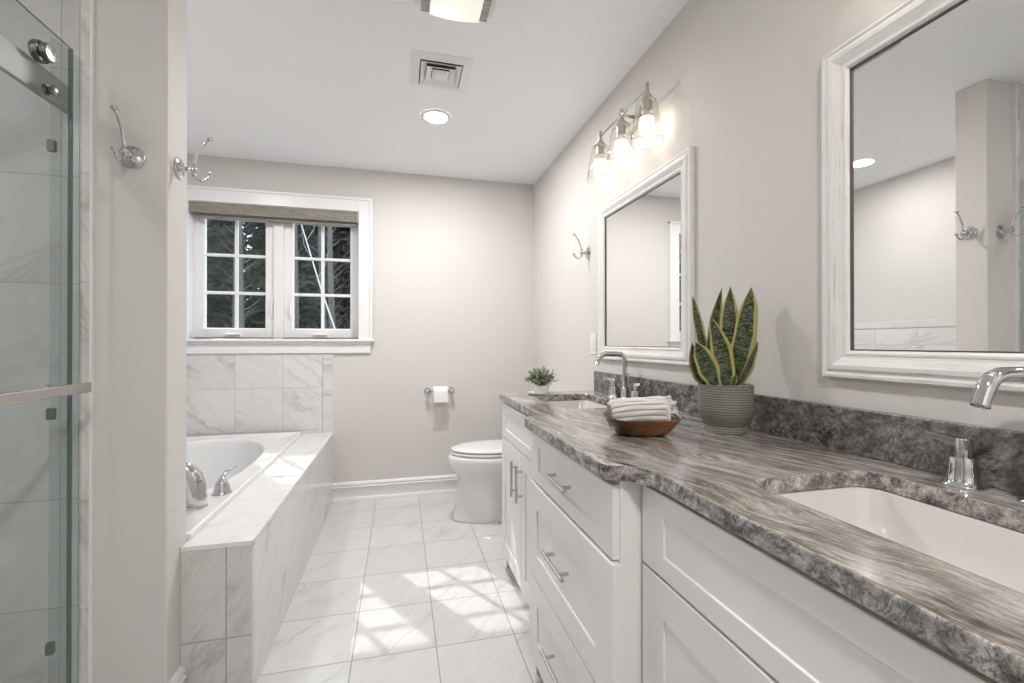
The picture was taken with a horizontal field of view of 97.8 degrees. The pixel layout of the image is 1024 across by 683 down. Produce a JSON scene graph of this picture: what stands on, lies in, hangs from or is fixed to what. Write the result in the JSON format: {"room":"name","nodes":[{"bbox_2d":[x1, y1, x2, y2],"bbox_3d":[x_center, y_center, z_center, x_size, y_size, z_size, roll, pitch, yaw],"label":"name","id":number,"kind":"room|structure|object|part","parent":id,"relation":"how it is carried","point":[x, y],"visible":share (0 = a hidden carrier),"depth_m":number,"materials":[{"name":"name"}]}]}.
{"room":"bathroom","nodes":[
{"label":"bathroom","id":0,"kind":"room"},
{"bbox_2d":[0,0,186,682],"bbox_3d":[-1.501,-0.061,1.272,0.947,2.440,0.143,0,0,-14],"label":"wall partition","id":1,"kind":"structure","parent":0,"point":[129,309],"depth_m":1.29,"materials":[{"name":"beige paint"}]},
{"bbox_3d":[-1.204,-0.061,1.280,0.006,2.440,0.014,0,0,-14],"label":"tile edge trim","id":2,"kind":"part","parent":1,"relation":"part of","materials":[{"name":"white plastic"}]},
{"bbox_2d":[110,105,145,168],"bbox_3d":[-1.100,-0.573,1.263,0.067,0.146,0.097,0,0,-14],"label":"robe hook","id":3,"kind":"object","parent":1,"relation":"attached to","point":[132,157],"visible":1,"depth_m":1.28,"materials":[{"name":"silver metal"}]},
{"bbox_3d":[-1.106,-0.539,1.286,0.067,0.067,0.050,0,0,-14],"label":"plate","id":4,"kind":"part","parent":3,"relation":"part of","materials":[{"name":"silver metal"}]},
{"bbox_2d":[174,137,213,181],"bbox_3d":[-0.998,-0.577,1.413,0.097,0.146,0.067,0,0,-14],"label":"robe hook","id":5,"kind":"object","parent":1,"relation":"attached to","point":[180,169],"visible":1,"depth_m":1.41,"materials":[{"name":"silver metal"}]},
{"bbox_3d":[-1.020,-0.542,1.408,0.050,0.067,0.067,0,0,-14],"label":"plate","id":6,"kind":"part","parent":5,"relation":"part of","materials":[{"name":"silver metal"}]},
{"bbox_2d":[186,154,532,482],"bbox_3d":[-1.140,-0.054,3.376,2.971,2.440,0.170,0,0,-14],"label":"wall","id":7,"kind":"structure","parent":0,"point":[452,271],"depth_m":3.38,"materials":[{"name":"beige paint"}]},
{"bbox_2d":[186,185,374,353],"bbox_3d":[-1.681,-0.486,3.224,1.329,1.140,0.205,0,0,-14],"label":"window","id":8,"kind":"structure","parent":7,"relation":"in","point":[279,335],"depth_m":3.23,"materials":[{"name":"white paint"}]},
{"bbox_3d":[-1.974,-0.044,3.161,0.110,0.029,0.040,0,0,-14],"label":"crank handle","id":9,"kind":"part","parent":8,"relation":"part of","materials":[{"name":"white plastic"}]},
{"bbox_3d":[-1.979,-0.490,3.209,0.511,0.925,0.054,0,0,-14],"label":"sash","id":10,"kind":"part","parent":8,"relation":"part of","materials":[{"name":"white paint"}]},
{"bbox_2d":[189,201,357,226],"bbox_3d":[-1.673,-0.903,3.198,1.092,0.100,0.068,0,0,-14],"label":"roller blind","id":11,"kind":"object","parent":8,"relation":"attached to","point":[209,210],"visible":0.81,"depth_m":3.17,"materials":[{"name":"fabric"}]},
{"bbox_3d":[-1.674,-0.008,3.195,1.329,0.020,0.148,0,0,-14],"label":"sill","id":12,"kind":"part","parent":8,"relation":"part of","materials":[{"name":"white paint"}]},
{"bbox_3d":[-1.415,-0.044,3.301,0.110,0.029,0.040,0,0,-14],"label":"crank handle","id":13,"kind":"part","parent":8,"relation":"part of","materials":[{"name":"white plastic"}]},
{"bbox_3d":[-1.419,-0.490,3.350,0.520,0.925,0.054,0,0,-14],"label":"sash","id":14,"kind":"part","parent":8,"relation":"part of","materials":[{"name":"white paint"}]},
{"bbox_3d":[-1.304,0.372,3.252,0.003,0.571,0.011,0,0,-14],"label":"tile edge trim","id":15,"kind":"part","parent":7,"relation":"part of","materials":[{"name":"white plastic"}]},
{"bbox_2d":[333,474,458,502],"bbox_3d":[-0.560,1.098,3.425,1.520,0.136,0.030,0,0,-14],"label":"baseboard","id":16,"kind":"structure","parent":7,"relation":"attached to","point":[438,484],"depth_m":3.34,"materials":[{"name":"white paint"}]},
{"bbox_2d":[424,387,453,393],"bbox_3d":[-0.551,0.376,3.407,0.232,0.052,0.075,0,0,-14],"label":"toilet paper holder","id":17,"kind":"object","parent":7,"relation":"attached to","point":[427,390],"visible":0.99,"depth_m":3.41,"materials":[{"name":"silver metal"}]},
{"bbox_3d":[-0.638,0.376,3.385,0.052,0.052,0.075,0,0,-14],"label":"post","id":18,"kind":"part","parent":17,"relation":"part of","materials":[{"name":"silver metal"}]},
{"bbox_2d":[433,386,447,401],"bbox_3d":[-0.543,0.397,3.383,0.104,0.114,0.095,0,0,-14],"label":"toilet paper roll","id":19,"kind":"object","parent":17,"relation":"on","point":[440,393],"visible":0.99,"depth_m":3.34,"materials":[{"name":"white paper"}]},
{"bbox_2d":[257,493,543,682],"bbox_3d":[-0.573,1.209,1.109,2.971,0.100,4.837,0,0,-14],"label":"floor","id":20,"kind":"structure","parent":0,"point":[389,590],"depth_m":1.97,"materials":[{"name":"tile"}]},
{"bbox_2d":[168,665,186,682],"bbox_3d":[-1.024,1.092,1.373,0.030,0.136,0.089,0,0,-14],"label":"baseboard","id":21,"kind":"structure","parent":20,"relation":"on","point":[178,677],"depth_m":1.39,"materials":[{"name":"white paint"}]},
{"bbox_2d":[181,432,333,682],"bbox_3d":[-1.628,0.908,2.219,1.144,0.509,1.849,0,0,-14],"label":"tub surround","id":22,"kind":"object","parent":20,"relation":"on","point":[241,574],"visible":0.97,"depth_m":1.54,"materials":[{"name":"stone"}]},
{"bbox_2d":[186,432,302,541],"bbox_3d":[-1.723,0.839,2.195,0.944,0.416,1.738,0,0,-14],"label":"bathtub","id":23,"kind":"object","parent":22,"relation":"in","point":[252,454],"visible":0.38,"depth_m":2.85,"materials":[{"name":"white ceramic"}]},
{"bbox_2d":[186,460,236,510],"bbox_3d":[-1.236,0.537,1.764,0.182,0.196,0.363,0,0,33],"label":"tub faucet","id":24,"kind":"object","parent":23,"relation":"on","point":[196,489],"visible":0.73,"depth_m":1.70,"materials":[{"name":"silver metal"}]},
{"bbox_3d":[-1.286,0.536,1.691,0.236,0.196,0.078,0,0,-14],"label":"spout","id":25,"kind":"part","parent":24,"relation":"part of","materials":[{"name":"silver metal"}]},
{"bbox_3d":[-1.218,0.589,1.892,0.074,0.092,0.131,0,0,-14],"label":"lever handle","id":26,"kind":"part","parent":24,"relation":"part of","materials":[{"name":"silver metal"}]},
{"bbox_3d":[-1.172,0.661,2.330,0.206,0.015,1.840,0,0,-14],"label":"ledge trim","id":27,"kind":"part","parent":22,"relation":"part of","materials":[{"name":"white stone"}]},
{"bbox_2d":[448,439,501,523],"bbox_3d":[-0.060,0.772,3.003,0.739,0.785,0.414,0,0,-14],"label":"toilet","id":28,"kind":"object","parent":20,"relation":"on","point":[477,465],"visible":0.42,"depth_m":2.87,"materials":[{"name":"white ceramic"}]},
{"bbox_3d":[-0.167,0.725,2.977,0.482,0.018,0.360,0,0,-14],"label":"seat","id":29,"kind":"part","parent":28,"relation":"part of","materials":[{"name":"white ceramic"}]},
{"bbox_3d":[-0.166,0.699,2.977,0.481,0.025,0.358,0,0,-14],"label":"lid","id":30,"kind":"part","parent":28,"relation":"part of","materials":[{"name":"white plastic"}]},
{"bbox_2d":[502,402,532,604],"bbox_3d":[0.283,0.730,2.009,0.572,0.860,0.740,0,0,-14],"label":"base cabinet","id":31,"kind":"object","parent":20,"relation":"on","point":[516,438],"visible":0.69,"depth_m":2.00,"materials":[{"name":"white paint"}]},
{"bbox_3d":[0.003,0.783,2.130,0.020,0.593,0.362,0,0,-14],"label":"door","id":32,"kind":"part","parent":31,"relation":"part of","materials":[{"name":"white paint"}]},
{"bbox_3d":[0.009,0.614,1.998,0.035,0.158,0.012,0,0,-14],"label":"handle","id":33,"kind":"part","parent":31,"relation":"part of","materials":[{"name":"silver metal"}]},
{"bbox_3d":[0.047,0.396,1.954,0.020,0.170,0.729,0,0,-14],"label":"drawer","id":34,"kind":"part","parent":31,"relation":"part of","materials":[{"name":"white paint"}]},
{"bbox_3d":[0.029,0.613,1.918,0.035,0.158,0.012,0,0,-14],"label":"handle","id":35,"kind":"part","parent":31,"relation":"part of","materials":[{"name":"silver metal"}]},
{"bbox_3d":[0.092,0.782,1.775,0.020,0.593,0.363,0,0,-14],"label":"door","id":36,"kind":"part","parent":31,"relation":"part of","materials":[{"name":"white paint"}]},
{"bbox_2d":[499,390,1023,682],"bbox_3d":[0.421,0.281,1.325,0.641,0.033,2.168,0,0,-14],"label":"countertop","id":37,"kind":"structure","parent":31,"relation":"on","point":[734,481],"depth_m":0.73,"materials":[{"name":"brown stone"}]},
{"bbox_2d":[528,391,551,394],"bbox_3d":[0.140,0.262,2.278,0.124,0.010,0.124,0,0,-14],"label":"dish","id":38,"kind":"object","parent":37,"relation":"on","point":[529,392],"visible":0.73,"depth_m":2.23,"materials":[{"name":"white ceramic"}]},
{"bbox_2d":[524,366,560,392],"bbox_3d":[0.146,0.194,2.283,0.164,0.136,0.172,0,0,35],"label":"plant","id":39,"kind":"object","parent":38,"relation":"on","point":[540,379],"visible":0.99,"depth_m":2.27,"materials":[{"name":"green plant"}]},
{"bbox_3d":[0.148,0.242,2.284,0.078,0.040,0.078,0,0,-14],"label":"plant pot","id":40,"kind":"part","parent":39,"relation":"part of","materials":[{"name":"white ceramic"}]},
{"bbox_2d":[546,400,606,408],"bbox_3d":[0.296,0.369,2.027,0.358,0.138,0.540,0,0,-14],"label":"undermount sink","id":41,"kind":"object","parent":37,"relation":"in","point":[570,404],"visible":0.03,"depth_m":2.26,"materials":[{"name":"white ceramic"}]},
{"bbox_2d":[594,351,642,397],"bbox_3d":[0.457,0.155,2.025,0.182,0.223,0.312,0,0,-14],"label":"widespread faucet","id":42,"kind":"object","parent":37,"relation":"on","point":[614,389],"visible":0.83,"depth_m":2.03,"materials":[{"name":"silver metal"}]},
{"bbox_3d":[0.486,0.222,2.149,0.065,0.091,0.084,0,0,-14],"label":"lever handle","id":43,"kind":"part","parent":42,"relation":"part of","materials":[{"name":"silver metal"}]},
{"bbox_3d":[0.542,0.221,1.928,0.065,0.091,0.084,0,0,-14],"label":"lever handle","id":44,"kind":"part","parent":42,"relation":"part of","materials":[{"name":"silver metal"}]},
{"bbox_2d":[602,412,681,436],"bbox_3d":[0.368,0.237,1.279,0.205,0.054,0.158,0,0,0],"label":"wooden bowl","id":45,"kind":"object","parent":37,"relation":"on","point":[626,428],"visible":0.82,"depth_m":1.21,"materials":[{"name":"brown wood"}]},
{"bbox_2d":[607,395,680,429],"bbox_3d":[0.372,0.203,1.280,0.188,0.099,0.117,0,0,4],"label":"rolled towel","id":46,"kind":"object","parent":45,"relation":"in","point":[652,408],"visible":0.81,"depth_m":1.23,"materials":[{"name":"fabric"}]},
{"bbox_2d":[689,286,757,434],"bbox_3d":[0.611,0.050,1.302,0.196,0.429,0.152,0,0,-43],"label":"snake plant","id":47,"kind":"object","parent":37,"relation":"on","point":[721,364],"visible":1,"depth_m":1.29,"materials":[{"name":"green plant"}]},
{"bbox_3d":[0.628,0.195,1.317,0.151,0.140,0.151,0,0,-14],"label":"plant pot","id":48,"kind":"part","parent":47,"relation":"part of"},
{"bbox_2d":[777,486,1023,592],"bbox_3d":[0.638,0.365,0.664,0.358,0.138,0.510,0,0,-14],"label":"undermount sink","id":49,"kind":"object","parent":37,"relation":"in","point":[993,552],"visible":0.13,"depth_m":0.80,"materials":[{"name":"white ceramic"}]},
{"bbox_2d":[925,367,1023,503],"bbox_3d":[0.794,0.151,0.703,0.182,0.223,0.312,0,0,-14],"label":"widespread faucet","id":50,"kind":"object","parent":37,"relation":"on","point":[963,470],"visible":1,"depth_m":0.80,"materials":[{"name":"silver metal"}]},
{"bbox_3d":[0.823,0.217,0.827,0.065,0.091,0.084,0,0,-14],"label":"lever handle","id":51,"kind":"part","parent":50,"relation":"part of","materials":[{"name":"silver metal"}]},
{"bbox_3d":[0.791,0.151,0.702,0.177,0.223,0.054,0,0,-14],"label":"spout","id":52,"kind":"part","parent":50,"relation":"part of","materials":[{"name":"silver metal"}]},
{"bbox_2d":[529,431,644,682],"bbox_3d":[0.416,0.729,1.331,0.643,0.862,0.636,0,0,-14],"label":"base cabinet","id":53,"kind":"object","parent":20,"relation":"on","point":[586,561],"visible":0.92,"depth_m":1.12,"materials":[{"name":"white paint"}]},
{"bbox_3d":[0.121,0.927,1.257,0.035,0.012,0.175,0,0,-14],"label":"handle","id":54,"kind":"part","parent":53,"relation":"part of","materials":[{"name":"silver metal"}]},
{"bbox_3d":[0.121,0.627,1.258,0.035,0.012,0.175,0,0,-14],"label":"handle","id":55,"kind":"part","parent":53,"relation":"part of","materials":[{"name":"silver metal"}]},
{"bbox_3d":[0.126,0.394,1.260,0.035,0.012,0.175,0,0,-14],"label":"handle","id":56,"kind":"part","parent":53,"relation":"part of","materials":[{"name":"silver metal"}]},
{"bbox_3d":[0.147,0.936,1.260,0.021,0.277,0.631,0,0,-14],"label":"drawer","id":57,"kind":"part","parent":53,"relation":"part of","materials":[{"name":"white paint"}]},
{"bbox_3d":[0.147,0.636,1.261,0.021,0.311,0.631,0,0,-14],"label":"drawer","id":58,"kind":"part","parent":53,"relation":"part of","materials":[{"name":"white paint"}]},
{"bbox_3d":[0.152,0.394,1.269,0.021,0.161,0.619,0,0,-14],"label":"drawer","id":59,"kind":"part","parent":53,"relation":"part of","materials":[{"name":"white paint"}]},
{"bbox_2d":[642,485,997,682],"bbox_3d":[0.618,0.725,0.668,0.574,0.860,0.780,0,0,-14],"label":"base cabinet","id":60,"kind":"object","parent":20,"relation":"on","point":[719,607],"visible":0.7,"depth_m":0.68,"materials":[{"name":"white paint"}]},
{"bbox_3d":[0.338,0.778,0.787,0.020,0.596,0.377,0,0,-14],"label":"door","id":61,"kind":"part","parent":60,"relation":"part of","materials":[{"name":"white paint"}]},
{"bbox_3d":[-1.053,1.107,0.521,0.097,0.100,1.528,0,0,-14],"label":"curb","id":62,"kind":"object","parent":20,"relation":"on","visible":0},
{"bbox_2d":[0,0,90,682],"bbox_3d":[-1.001,0.130,0.543,0.103,1.855,1.517,0,0,-14],"label":"shower door","id":63,"kind":"structure","parent":62,"relation":"on","point":[14,62],"depth_m":1.16,"materials":[{"name":"clear glass"}]},
{"bbox_3d":[-1.024,-0.652,0.505,0.013,0.073,1.450,0,0,-14],"label":"steel rail","id":64,"kind":"part","parent":63,"relation":"part of","materials":[{"name":"silver metal"}]},
{"bbox_2d":[187,0,688,184],"bbox_3d":[-0.573,-1.331,1.117,2.971,0.100,4.837,0,0,-14],"label":"ceiling","id":65,"kind":"structure","parent":0,"point":[309,82],"depth_m":2.19,"materials":[{"name":"white paint"}]},
{"bbox_2d":[420,109,451,124],"bbox_3d":[-0.432,-1.273,2.541,0.176,0.006,0.176,0,0,-14],"label":"recessed light","id":66,"kind":"object","parent":65,"relation":"in","point":[431,116],"visible":1,"depth_m":2.53,"materials":[{"name":"white glass"}]},
{"bbox_2d":[410,49,472,91],"bbox_3d":[-0.341,-1.266,2.122,0.274,0.027,0.274,0,0,-14],"label":"ceiling vent","id":67,"kind":"object","parent":65,"relation":"in","point":[439,71],"visible":1,"depth_m":2.09,"materials":[{"name":"white metal"}]},
{"bbox_2d":[414,0,496,22],"bbox_3d":[-0.184,-1.251,1.558,0.300,0.058,0.325,0,0,-14],"label":"flush ceiling light","id":68,"kind":"object","parent":65,"relation":"attached to","point":[473,11],"visible":1,"depth_m":1.66,"materials":[{"name":"white glass"}]},
{"bbox_2d":[430,0,483,22],"bbox_3d":[-0.184,-1.243,1.558,0.186,0.042,0.312,0,0,-14],"label":"diffuser","id":69,"kind":"object","parent":68,"relation":"attached to","point":[472,11],"depth_m":1.65,"materials":[{"name":"white glass"}]},
{"bbox_2d":[533,0,1023,431],"bbox_3d":[0.815,-0.060,1.379,0.150,2.440,4.677,0,0,-14],"label":"wall","id":70,"kind":"structure","parent":0,"point":[737,82],"depth_m":1.43,"materials":[{"name":"beige paint"}]},
{"bbox_2d":[573,233,590,258],"bbox_3d":[0.392,-0.543,2.559,0.097,0.146,0.067,0,0,-14],"label":"robe hook","id":71,"kind":"object","parent":70,"relation":"attached to","point":[587,253],"visible":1,"depth_m":2.56,"materials":[{"name":"silver metal"}]},
{"bbox_3d":[0.414,-0.509,2.564,0.050,0.067,0.067,0,0,-14],"label":"plate","id":72,"kind":"part","parent":71,"relation":"part of","materials":[{"name":"silver metal"}]},
{"bbox_2d":[590,333,595,353],"bbox_3d":[0.452,0.013,2.495,0.010,0.116,0.072,0,0,-14],"label":"switch plate","id":73,"kind":"object","parent":70,"relation":"attached to","point":[592,336],"visible":1,"depth_m":2.49,"materials":[{"name":"white plastic"}]},
{"bbox_2d":[587,81,663,184],"bbox_3d":[0.500,-0.947,2.028,0.146,0.282,0.568,0,0,-14],"label":"vanity light","id":74,"kind":"object","parent":70,"relation":"attached to","point":[639,115],"visible":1,"depth_m":2.01,"materials":[{"name":"silver metal"}]},
{"bbox_3d":[0.442,-0.874,2.236,0.060,0.061,0.060,0,0,-14],"label":"bulb","id":75,"kind":"part","parent":74,"relation":"part of","materials":[{"name":"white glass"}]},
{"bbox_3d":[0.442,-0.891,2.236,0.132,0.166,0.132,0,0,-14],"label":"lamp shade","id":76,"kind":"part","parent":74,"relation":"part of","materials":[{"name":"clear glass"}]},
{"bbox_3d":[0.494,-0.875,2.026,0.060,0.061,0.060,0,0,-14],"label":"bulb","id":77,"kind":"part","parent":74,"relation":"part of","materials":[{"name":"white glass"}]},
{"bbox_3d":[0.494,-0.891,2.026,0.132,0.166,0.132,0,0,-14],"label":"lamp shade","id":78,"kind":"part","parent":74,"relation":"part of","materials":[{"name":"clear glass"}]},
{"bbox_3d":[0.527,-1.024,2.034,0.067,0.015,0.015,0,0,-14],"label":"arm","id":79,"kind":"part","parent":74,"relation":"part of","materials":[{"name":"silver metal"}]},
{"bbox_3d":[0.547,-0.875,1.815,0.060,0.061,0.060,0,0,-14],"label":"bulb","id":80,"kind":"part","parent":74,"relation":"part of","materials":[{"name":"white glass"}]},
{"bbox_3d":[0.547,-0.892,1.815,0.132,0.166,0.132,0,0,-14],"label":"lamp shade","id":81,"kind":"part","parent":74,"relation":"part of","materials":[{"name":"clear glass"}]},
{"bbox_2d":[598,146,694,365],"bbox_3d":[0.565,-0.312,2.024,0.022,0.808,0.790,0,0,-14],"label":"wall mirror","id":82,"kind":"object","parent":70,"relation":"attached to","point":[646,233],"visible":0.94,"depth_m":1.91,"materials":[{"name":"white wood"}]},
{"bbox_2d":[594,371,1023,494],"bbox_3d":[0.722,0.212,1.401,0.020,0.106,2.168,0,0,-14],"label":"backsplash","id":83,"kind":"structure","parent":70,"relation":"attached to","point":[899,439],"depth_m":1.00,"materials":[{"name":"stone"}]},
{"bbox_2d":[822,0,1023,392],"bbox_3d":[0.884,-0.316,0.749,0.022,0.808,0.790,0,0,-14],"label":"wall mirror","id":84,"kind":"object","parent":70,"relation":"attached to","point":[923,107],"visible":1,"depth_m":0.91,"materials":[{"name":"white wood"}]},
{"label":"outside","id":85,"kind":"structure","parent":0,"visible":0},
{"bbox_3d":[-17.479,1.045,28.571,100.000,2.800,56.063,0,0,-14],"label":"ground","id":86,"kind":"structure","parent":85,"visible":0},
{"bbox_2d":[207,219,250,324],"bbox_3d":[-9.009,-2.620,13.534,2.711,8.354,2.373,0,0,-7],"label":"evergreen tree","id":87,"kind":"object","parent":86,"relation":"on","point":[209,243],"visible":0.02,"depth_m":13.39,"materials":[{"name":"green plant"}]},
{"bbox_2d":[207,219,259,327],"bbox_3d":[-7.640,-1.693,11.921,2.143,7.071,2.050,0,0,16],"label":"evergreen tree","id":88,"kind":"object","parent":86,"relation":"on","point":[218,277],"visible":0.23,"depth_m":11.70,"materials":[{"name":"green plant"}]},
{"bbox_2d":[216,222,255,327],"bbox_3d":[-6.774,-1.872,11.180,1.028,6.998,1.114,0,0,43],"label":"bare tree","id":89,"kind":"object","parent":86,"relation":"on","point":[233,278],"visible":0.22,"depth_m":11.14,"materials":[{"name":"grey plant"}]},
{"bbox_2d":[222,221,263,327],"bbox_3d":[-6.380,-1.720,10.587,0.961,7.000,0.976,0,0,14],"label":"bare tree","id":90,"kind":"object","parent":86,"relation":"on","point":[242,317],"visible":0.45,"depth_m":10.51,"materials":[{"name":"grey plant"}]},
{"bbox_2d":[242,221,265,316],"bbox_3d":[-10.873,-2.314,18.746,2.381,7.330,2.590,0,0,4],"label":"evergreen tree","id":91,"kind":"object","parent":86,"relation":"on","point":[255,227],"visible":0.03,"depth_m":18.48,"materials":[{"name":"green plant"}]},
{"bbox_2d":[244,222,300,327],"bbox_3d":[-6.750,-1.381,12.487,2.315,6.401,2.230,0,0,41],"label":"evergreen tree","id":92,"kind":"object","parent":86,"relation":"on","point":[260,234],"visible":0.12,"depth_m":12.13,"materials":[{"name":"green plant"}]},
{"bbox_2d":[294,224,307,328],"bbox_3d":[-5.453,-1.806,11.130,0.955,7.002,1.014,-1,1,-42],"label":"bare tree","id":93,"kind":"object","parent":86,"relation":"on","point":[296,281],"visible":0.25,"depth_m":11.13,"materials":[{"name":"grey plant"}]},
{"bbox_2d":[297,224,313,292],"bbox_3d":[-5.815,-1.921,11.937,1.016,6.999,0.880,0,0,-18],"label":"bare tree","id":94,"kind":"object","parent":86,"relation":"on","point":[297,224],"visible":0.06,"depth_m":11.93,"materials":[{"name":"grey plant"}]},
{"bbox_2d":[299,225,336,327],"bbox_3d":[-6.752,-2.028,15.618,2.376,6.918,2.438,0,0,-24],"label":"evergreen tree","id":95,"kind":"object","parent":86,"relation":"on","point":[306,268],"visible":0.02,"depth_m":15.60,"materials":[{"name":"green plant"}]},
{"bbox_2d":[301,225,335,328],"bbox_3d":[-3.564,-0.516,8.593,1.335,5.404,0.206,0,0,-14],"label":"bare sapling","id":96,"kind":"object","parent":86,"relation":"on","point":[317,276],"visible":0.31,"depth_m":8.55,"materials":[{"name":"grey plant"}]},
{"bbox_2d":[297,225,342,328],"bbox_3d":[-5.647,-1.514,12.531,2.378,6.748,2.318,0,0,41],"label":"evergreen tree","id":97,"kind":"object","parent":86,"relation":"on","point":[311,318],"visible":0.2,"depth_m":12.31,"materials":[{"name":"green plant"}]},
{"bbox_2d":[306,226,342,328],"bbox_3d":[-5.049,-1.907,11.752,1.038,7.000,0.997,0,0,15],"label":"bare tree","id":98,"kind":"object","parent":86,"relation":"on","point":[319,227],"visible":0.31,"depth_m":11.80,"materials":[{"name":"grey plant"}]},
{"bbox_2d":[314,226,349,328],"bbox_3d":[-4.361,-1.739,10.884,0.954,6.999,1.004,0,0,30],"label":"bare tree","id":99,"kind":"object","parent":86,"relation":"on","point":[329,245],"visible":0.41,"depth_m":10.90,"materials":[{"name":"grey plant"}]},
{"bbox_2d":[325,227,349,328],"bbox_3d":[-5.315,-2.531,14.409,2.325,8.186,2.657,0,0,45],"label":"evergreen tree","id":100,"kind":"object","parent":86,"relation":"on","point":[345,231],"visible":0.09,"depth_m":14.05,"materials":[{"name":"green plant"}]},
{"bbox_2d":[335,236,349,328],"bbox_3d":[-4.203,-2.683,13.502,2.904,8.946,2.541,0,0,1],"label":"evergreen tree","id":101,"kind":"object","parent":86,"relation":"on","point":[347,323],"visible":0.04,"depth_m":13.14,"materials":[{"name":"green plant"}]}
]}

